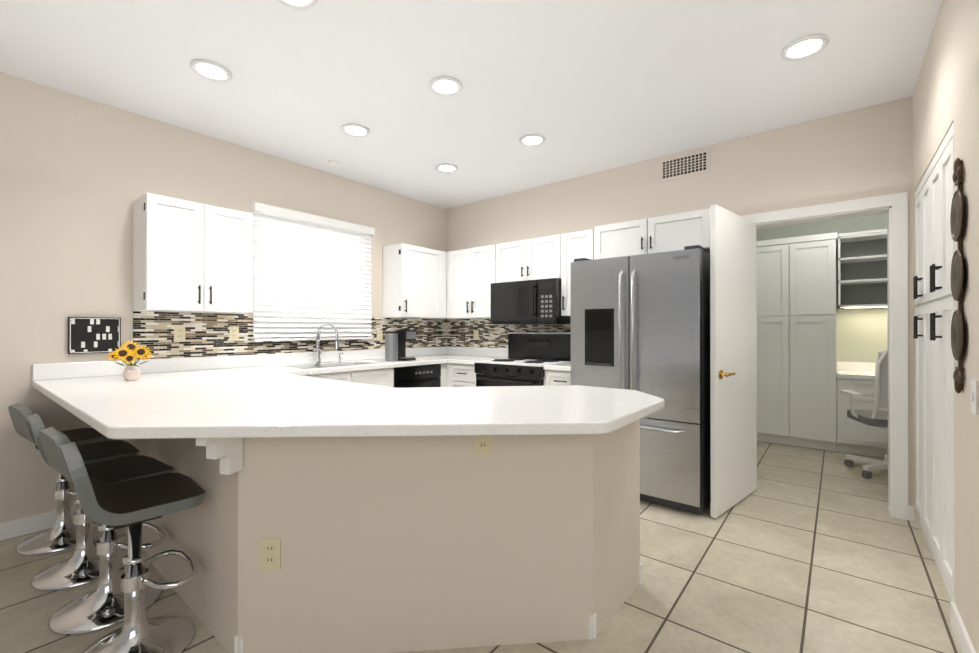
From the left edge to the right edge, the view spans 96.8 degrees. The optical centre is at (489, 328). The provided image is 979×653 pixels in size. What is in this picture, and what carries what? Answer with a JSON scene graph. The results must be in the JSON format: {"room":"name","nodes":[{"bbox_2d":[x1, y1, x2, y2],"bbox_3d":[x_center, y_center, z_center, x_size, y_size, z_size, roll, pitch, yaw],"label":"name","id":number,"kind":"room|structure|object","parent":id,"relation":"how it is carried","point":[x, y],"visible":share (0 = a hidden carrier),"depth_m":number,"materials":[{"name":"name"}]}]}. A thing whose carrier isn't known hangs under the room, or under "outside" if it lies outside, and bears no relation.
{"room":"kitchen","nodes":[
{"label":"kitchen","id":0,"kind":"room"},
{"bbox_2d":[0,72,445,523],"bbox_3d":[-2.790,-0.131,2.711,0.150,2.720,7.000,0,0,39],"label":"wall","id":1,"kind":"structure","parent":0,"point":[79,175],"depth_m":2.80,"materials":[{"name":"beige paint"}]},
{"bbox_2d":[0,506,75,540],"bbox_3d":[-3.733,1.177,1.403,0.012,0.095,3.785,0,0,39],"label":"baseboard","id":2,"kind":"structure","parent":1,"relation":"attached to","point":[22,526],"depth_m":2.60,"materials":[{"name":"white wood"}]},
{"bbox_2d":[68,317,120,353],"bbox_3d":[-2.573,0.044,2.834,0.030,0.234,0.255,0,0,39],"label":"bulletin board","id":3,"kind":"object","parent":1,"relation":"attached to","point":[94,335],"visible":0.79,"depth_m":2.82,"materials":[{"name":"black"}]},
{"bbox_2d":[133,193,252,313],"bbox_3d":[-2.131,-0.500,3.154,0.318,0.760,0.655,0,0,39],"label":"upper cabinet","id":4,"kind":"object","parent":1,"relation":"attached to","point":[192,257],"depth_m":3.00,"materials":[{"name":"white wood"}]},
{"bbox_2d":[133,311,444,358],"bbox_3d":[-1.498,0.051,4.192,0.007,0.335,3.069,0,0,39],"label":"backsplash","id":5,"kind":"structure","parent":1,"relation":"attached to","point":[206,334],"depth_m":3.46,"materials":[{"name":"multicoloured tile"}]},
{"bbox_2d":[174,326,184,341],"bbox_3d":[-2.283,0.040,3.201,0.008,0.114,0.070,0,0,39],"label":"outlet","id":6,"kind":"object","parent":5,"relation":"attached to","point":[179,333],"visible":1,"depth_m":3.20,"materials":[{"name":"beige plastic"}]},
{"bbox_2d":[229,326,238,340],"bbox_3d":[-2.051,0.041,3.490,0.008,0.114,0.070,0,0,39],"label":"outlet","id":7,"kind":"object","parent":5,"relation":"attached to","point":[233,333],"visible":1,"depth_m":3.49,"materials":[{"name":"beige plastic"}]},
{"bbox_2d":[377,330,381,340],"bbox_3d":[-1.162,0.074,4.597,0.008,0.114,0.070,0,0,39],"label":"outlet","id":8,"kind":"object","parent":5,"relation":"attached to","point":[379,335],"visible":1,"depth_m":4.59,"materials":[{"name":"beige plastic"}]},
{"bbox_2d":[252,213,364,313],"bbox_3d":[-1.671,-0.448,4.103,0.147,1.142,1.154,0,0,39],"label":"window","id":9,"kind":"structure","parent":1,"relation":"in","point":[300,256],"depth_m":4.06,"materials":[{"name":"white"}]},
{"bbox_2d":[251,202,374,340],"bbox_3d":[-1.576,-0.463,4.027,0.093,1.140,1.174,0,0,39],"label":"window blinds","id":10,"kind":"object","parent":9,"relation":"attached to","point":[301,317],"visible":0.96,"depth_m":3.94,"materials":[{"name":"white plastic"}]},
{"bbox_2d":[383,243,444,318],"bbox_3d":[-0.811,-0.495,4.799,0.318,0.760,0.663,0,0,39],"label":"upper cabinet","id":11,"kind":"object","parent":1,"relation":"attached to","point":[413,276],"depth_m":4.61,"materials":[{"name":"white wood"}]},
{"bbox_2d":[310,369,381,385],"bbox_3d":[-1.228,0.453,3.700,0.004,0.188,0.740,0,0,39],"label":"cabinet","id":12,"kind":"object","parent":0,"relation":"attached to","point":[374,376],"depth_m":3.71,"materials":[{"name":"white wood"}]},
{"bbox_2d":[0,0,942,208],"bbox_3d":[0.886,-1.535,1.302,7.650,0.080,9.400,0,0,39],"label":"ceiling","id":13,"kind":"structure","parent":0,"point":[584,87],"depth_m":2.53,"materials":[{"name":"white paint"}]},
{"bbox_2d":[190,59,231,81],"bbox_3d":[-1.604,-1.484,2.506,0.207,0.013,0.207,0,0,39],"label":"recessed light","id":14,"kind":"object","parent":13,"relation":"in","point":[210,70],"depth_m":2.50,"materials":[{"name":"white"}]},
{"bbox_2d":[277,0,316,9],"bbox_3d":[-0.871,-1.486,1.917,0.207,0.013,0.207,0,0,39],"label":"recessed light","id":15,"kind":"object","parent":13,"relation":"in","point":[296,4],"depth_m":1.98,"materials":[{"name":"white"}]},
{"bbox_2d":[327,160,339,165],"bbox_3d":[-1.392,-1.477,3.888,0.109,0.019,0.109,0,0,33],"label":"smoke detector","id":16,"kind":"object","parent":13,"relation":"in","point":[331,162],"depth_m":3.87,"materials":[{"name":"white plastic"}]},
{"bbox_2d":[341,123,369,136],"bbox_3d":[-1.003,-1.482,3.255,0.207,0.013,0.207,0,0,39],"label":"recessed light","id":17,"kind":"object","parent":13,"relation":"in","point":[351,129],"depth_m":3.24,"materials":[{"name":"white"}]},
{"bbox_2d":[428,76,461,95],"bbox_3d":[-0.270,-1.484,2.666,0.207,0.013,0.207,0,0,39],"label":"recessed light","id":18,"kind":"object","parent":13,"relation":"in","point":[440,85],"depth_m":2.66,"materials":[{"name":"white glass"}]},
{"bbox_2d":[435,163,457,172],"bbox_3d":[-0.395,-1.480,4.011,0.207,0.013,0.207,0,0,39],"label":"recessed light","id":19,"kind":"object","parent":13,"relation":"in","point":[444,167],"depth_m":4.00,"materials":[{"name":"white"}]},
{"bbox_2d":[519,134,545,145],"bbox_3d":[0.338,-1.482,3.422,0.207,0.013,0.207,0,0,39],"label":"recessed light","id":20,"kind":"object","parent":13,"relation":"in","point":[529,139],"depth_m":3.41,"materials":[{"name":"white"}]},
{"bbox_2d":[781,34,828,60],"bbox_3d":[1.669,-1.485,2.302,0.207,0.013,0.207,0,0,39],"label":"recessed light","id":21,"kind":"object","parent":13,"relation":"in","point":[804,47],"depth_m":2.30,"materials":[{"name":"white glass"}]},
{"bbox_2d":[0,441,960,652],"bbox_3d":[0.886,1.250,1.294,7.650,0.050,9.400,0,0,39],"label":"floor","id":22,"kind":"structure","parent":0,"point":[803,550],"depth_m":2.08,"materials":[{"name":"tile"}]},
{"bbox_2d":[8,403,112,555],"bbox_3d":[-2.495,0.827,2.542,0.432,0.802,0.397,0,0,34],"label":"stool","id":23,"kind":"object","parent":22,"relation":"on","point":[59,535],"visible":0.56,"depth_m":2.48,"materials":[{"name":"silver metal"}]},
{"bbox_2d":[27,413,139,590],"bbox_3d":[-2.071,0.826,2.222,0.432,0.802,0.397,0,0,41],"label":"stool","id":24,"kind":"object","parent":22,"relation":"on","point":[79,567],"visible":0.44,"depth_m":2.17,"materials":[{"name":"silver metal"}]},
{"bbox_2d":[39,427,172,634],"bbox_3d":[-1.691,0.825,1.929,0.432,0.802,0.397,0,0,36],"label":"stool","id":25,"kind":"object","parent":22,"relation":"on","point":[100,607],"visible":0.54,"depth_m":1.88,"materials":[{"name":"silver metal"}]},
{"bbox_2d":[61,442,205,652],"bbox_3d":[-1.355,0.824,1.661,0.432,0.802,0.397,0,0,43],"label":"stool","id":26,"kind":"object","parent":22,"relation":"on","point":[133,505],"visible":1,"depth_m":1.63,"materials":[{"name":"silver metal"}]},
{"bbox_2d":[113,419,642,652],"bbox_3d":[-0.947,0.792,2.436,3.061,0.872,1.584,0,0,39],"label":"base cabinet","id":27,"kind":"object","parent":22,"relation":"on","point":[390,544],"visible":0.75,"depth_m":1.66,"materials":[{"name":"beige paint"}]},
{"bbox_2d":[260,538,280,570],"bbox_3d":[-0.806,0.831,1.598,0.070,0.114,0.008,0,0,-5],"label":"outlet","id":28,"kind":"object","parent":27,"relation":"attached to","point":[270,553],"visible":1,"depth_m":1.60,"materials":[{"name":"beige plastic"}]},
{"bbox_2d":[40,370,623,438],"bbox_3d":[-0.895,0.332,1.874,2.550,0.040,1.170,0,0,39],"label":"countertop","id":29,"kind":"structure","parent":27,"relation":"on","point":[258,396],"depth_m":1.65,"materials":[{"name":"stone"}]},
{"bbox_2d":[474,435,491,454],"bbox_3d":[-0.025,0.431,1.672,0.070,0.114,0.008,0,0,-5],"label":"outlet","id":30,"kind":"object","parent":27,"relation":"attached to","point":[482,444],"visible":0.65,"depth_m":1.67,"materials":[{"name":"beige plastic"}]},
{"bbox_2d":[424,385,663,425],"bbox_3d":[0.205,0.333,2.190,1.230,0.040,0.700,0,0,39],"label":"countertop","id":31,"kind":"structure","parent":27,"relation":"on","point":[635,405],"depth_m":2.00,"materials":[{"name":"stone"}]},
{"bbox_2d":[393,364,440,387],"bbox_3d":[-0.908,0.800,4.408,0.635,0.868,0.592,0,0,39],"label":"dishwasher","id":32,"kind":"object","parent":22,"relation":"on","point":[418,376],"visible":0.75,"depth_m":4.21,"materials":[{"name":"black metal"}]},
{"bbox_2d":[441,363,445,386],"bbox_3d":[-0.527,0.799,4.932,0.588,0.872,0.694,0,0,39],"label":"base cabinet","id":33,"kind":"object","parent":22,"relation":"on","point":[443,366],"depth_m":4.52,"materials":[{"name":"white wood"}]},
{"bbox_2d":[446,363,477,386],"bbox_3d":[-0.100,0.798,4.644,0.435,0.872,0.608,0,0,39],"label":"base cabinet","id":34,"kind":"object","parent":22,"relation":"on","point":[458,375],"depth_m":4.42,"materials":[{"name":"white wood"}]},
{"bbox_2d":[32,346,447,391],"bbox_3d":[-1.397,0.288,3.803,0.648,0.140,3.548,0,0,39],"label":"countertop","id":35,"kind":"structure","parent":34,"relation":"on","point":[70,373],"depth_m":3.36,"materials":[{"name":"stone"}]},
{"bbox_2d":[107,341,151,380],"bbox_3d":[-2.160,0.193,2.622,0.123,0.242,0.221,0,0,39],"label":"vase","id":36,"kind":"object","parent":35,"relation":"on","point":[132,372],"visible":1,"depth_m":2.61,"materials":[{"name":"beige ceramic"}]},
{"bbox_2d":[315,323,342,363],"bbox_3d":[-1.453,0.135,3.989,0.211,0.366,0.261,0,0,39],"label":"faucet","id":37,"kind":"object","parent":35,"relation":"on","point":[318,354],"visible":1,"depth_m":3.93,"materials":[{"name":"silver metal"}]},
{"bbox_2d":[385,329,415,360],"bbox_3d":[-0.913,0.161,4.325,0.235,0.315,0.298,0,0,27],"label":"coffee maker","id":38,"kind":"object","parent":35,"relation":"on","point":[395,345],"visible":1,"depth_m":4.26,"materials":[{"name":"black"}]},
{"bbox_2d":[448,347,507,364],"bbox_3d":[-0.086,0.290,4.616,0.377,0.140,0.638,0,0,39],"label":"countertop","id":39,"kind":"structure","parent":34,"relation":"on","point":[456,355],"depth_m":4.91,"materials":[{"name":"stone"}]},
{"bbox_2d":[475,333,570,386],"bbox_3d":[0.336,0.628,4.225,0.763,1.170,0.681,0,0,39],"label":"range","id":40,"kind":"object","parent":22,"relation":"on","point":[530,355],"visible":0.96,"depth_m":4.21,"materials":[{"name":"black metal"}]},
{"bbox_2d":[545,370,570,385],"bbox_3d":[0.804,0.796,3.919,0.343,0.872,0.608,0,0,39],"label":"base cabinet","id":41,"kind":"object","parent":22,"relation":"on","point":[552,377],"depth_m":3.72,"materials":[{"name":"white wood"}]},
{"bbox_2d":[543,362,570,370],"bbox_3d":[0.797,0.288,3.911,0.343,0.140,0.633,0,0,39],"label":"countertop","id":42,"kind":"structure","parent":41,"relation":"on","point":[566,366],"depth_m":3.72,"materials":[{"name":"stone"}]},
{"bbox_2d":[571,245,710,514],"bbox_3d":[1.225,0.346,3.364,0.920,1.770,0.901,0,0,39],"label":"fridge","id":43,"kind":"object","parent":22,"relation":"on","point":[641,323],"visible":0.69,"depth_m":2.95,"materials":[{"name":"grey metal"}]},
{"bbox_2d":[756,232,836,451],"bbox_3d":[3.263,0.145,4.741,0.835,2.180,0.528,0,0,39],"label":"tall cabinet","id":44,"kind":"object","parent":22,"relation":"on","point":[796,348],"visible":0.85,"depth_m":4.49,"materials":[{"name":"white wood"}]},
{"bbox_2d":[837,361,887,457],"bbox_3d":[4.088,0.793,4.084,1.288,0.880,0.518,0,0,39],"label":"office desk","id":45,"kind":"object","parent":22,"relation":"on","point":[856,437],"visible":0.5,"depth_m":4.22,"materials":[{"name":"wood"}]},
{"bbox_2d":[840,349,887,478],"bbox_3d":[3.373,0.698,3.644,0.630,1.064,0.634,0,0,19],"label":"office chair","id":46,"kind":"object","parent":22,"relation":"on","point":[875,417],"visible":0.38,"depth_m":3.56,"materials":[{"name":"white plastic"}]},
{"bbox_2d":[913,124,954,601],"bbox_3d":[2.307,0.182,2.266,0.070,2.090,1.210,0,0,39],"label":"pantry cabinet","id":47,"kind":"object","parent":22,"relation":"on","point":[934,379],"visible":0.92,"depth_m":2.18,"materials":[{"name":"white wood"}]},
{"bbox_2d":[446,96,913,505],"bbox_3d":[1.065,-0.127,4.181,4.320,2.720,0.120,0,0,39],"label":"wall","id":48,"kind":"structure","parent":0,"point":[865,152],"depth_m":3.35,"materials":[{"name":"beige paint"}]},
{"bbox_2d":[445,244,500,318],"bbox_3d":[-0.097,-0.495,4.832,0.789,0.760,0.318,0,0,39],"label":"upper cabinet","id":49,"kind":"object","parent":48,"relation":"attached to","point":[471,272],"depth_m":4.71,"materials":[{"name":"white wood"}]},
{"bbox_2d":[445,318,570,347],"bbox_3d":[0.292,0.103,4.718,2.100,0.435,0.007,0,0,39],"label":"backsplash","id":50,"kind":"structure","parent":48,"relation":"attached to","point":[458,332],"depth_m":4.99,"materials":[{"name":"multicoloured tile"}]},
{"bbox_2d":[474,330,478,339],"bbox_3d":[-0.158,0.075,5.069,0.070,0.114,0.008,0,0,39],"label":"outlet","id":51,"kind":"object","parent":50,"relation":"attached to","point":[476,334],"visible":1,"depth_m":5.06,"materials":[{"name":"beige plastic"}]},
{"bbox_2d":[501,234,560,282],"bbox_3d":[0.460,-0.671,4.385,0.762,0.410,0.318,0,0,39],"label":"upper cabinet","id":52,"kind":"object","parent":48,"relation":"attached to","point":[535,258],"depth_m":4.23,"materials":[{"name":"white wood"}]},
{"bbox_2d":[491,278,570,324],"bbox_3d":[0.420,-0.252,4.333,0.755,0.420,0.447,0,0,39],"label":"over-the-range microwave","id":53,"kind":"object","parent":52,"relation":"attached to","point":[532,302],"visible":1,"depth_m":4.14,"materials":[{"name":"black metal"}]},
{"bbox_2d":[561,229,592,315],"bbox_3d":[0.861,-0.497,4.062,0.389,0.760,0.318,0,0,39],"label":"upper cabinet","id":54,"kind":"object","parent":48,"relation":"attached to","point":[574,245],"depth_m":3.97,"materials":[{"name":"white wood"}]},
{"bbox_2d":[593,208,709,259],"bbox_3d":[1.380,-0.749,3.646,0.938,0.300,0.318,0,0,39],"label":"upper cabinet","id":55,"kind":"object","parent":48,"relation":"attached to","point":[672,232],"depth_m":3.49,"materials":[{"name":"white wood"}]},
{"bbox_2d":[660,148,709,181],"bbox_3d":[1.632,-1.364,3.644,0.400,0.190,0.012,0,0,39],"label":"air vent","id":56,"kind":"object","parent":48,"relation":"in","point":[686,165],"visible":1,"depth_m":3.63,"materials":[{"name":"beige metal"}]},
{"bbox_2d":[710,204,756,517],"bbox_3d":[1.726,0.211,3.059,0.173,2.014,0.774,0,0,39],"label":"door leaf","id":57,"kind":"structure","parent":48,"relation":"in","point":[733,366],"depth_m":2.97,"materials":[{"name":"white wood"}]},
{"bbox_2d":[741,192,908,519],"bbox_3d":[2.363,0.177,3.137,0.940,2.105,0.152,0,0,39],"label":"door frame","id":58,"kind":"structure","parent":48,"relation":"attached to","point":[894,207],"depth_m":2.82,"materials":[{"name":"white wood"}]},
{"bbox_2d":[756,213,887,389],"bbox_3d":[3.762,-0.125,4.760,2.900,2.720,0.120,0,0,39],"label":"wall","id":59,"kind":"structure","parent":0,"point":[861,334],"depth_m":4.61,"materials":[{"name":"grey paint"}]},
{"bbox_2d":[838,229,887,307],"bbox_3d":[4.156,-0.587,4.162,1.275,0.760,0.318,0,0,39],"label":"shelves","id":60,"kind":"object","parent":59,"relation":"attached to","point":[862,269],"visible":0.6,"depth_m":4.50,"materials":[{"name":"white wood"}]},
{"bbox_2d":[912,0,978,652],"bbox_3d":[3.503,-0.136,1.107,3.330,2.720,1.860,0,0,39],"label":"wall","id":61,"kind":"structure","parent":0,"point":[945,96],"depth_m":1.66,"materials":[{"name":"beige paint"}]},
{"bbox_2d":[950,158,964,393],"bbox_3d":[1.807,-0.204,1.674,0.023,0.910,0.198,0,0,39],"label":"wall art","id":62,"kind":"object","parent":61,"relation":"attached to","point":[957,276],"visible":1,"depth_m":1.66,"materials":[{"name":"brown metal"}]},
{"bbox_2d":[950,601,975,652],"bbox_3d":[1.773,1.178,1.619,0.012,0.095,0.458,0,0,39],"label":"baseboard","id":63,"kind":"structure","parent":61,"relation":"attached to","point":[962,637],"depth_m":1.67,"materials":[{"name":"white wood"}]},
{"bbox_2d":[970,379,977,414],"bbox_3d":[1.689,0.238,1.517,0.012,0.115,0.070,0,0,39],"label":"switch plate","id":64,"kind":"object","parent":61,"relation":"attached to","point":[974,396],"visible":0.96,"depth_m":1.50,"materials":[{"name":"white plastic"}]}
]}

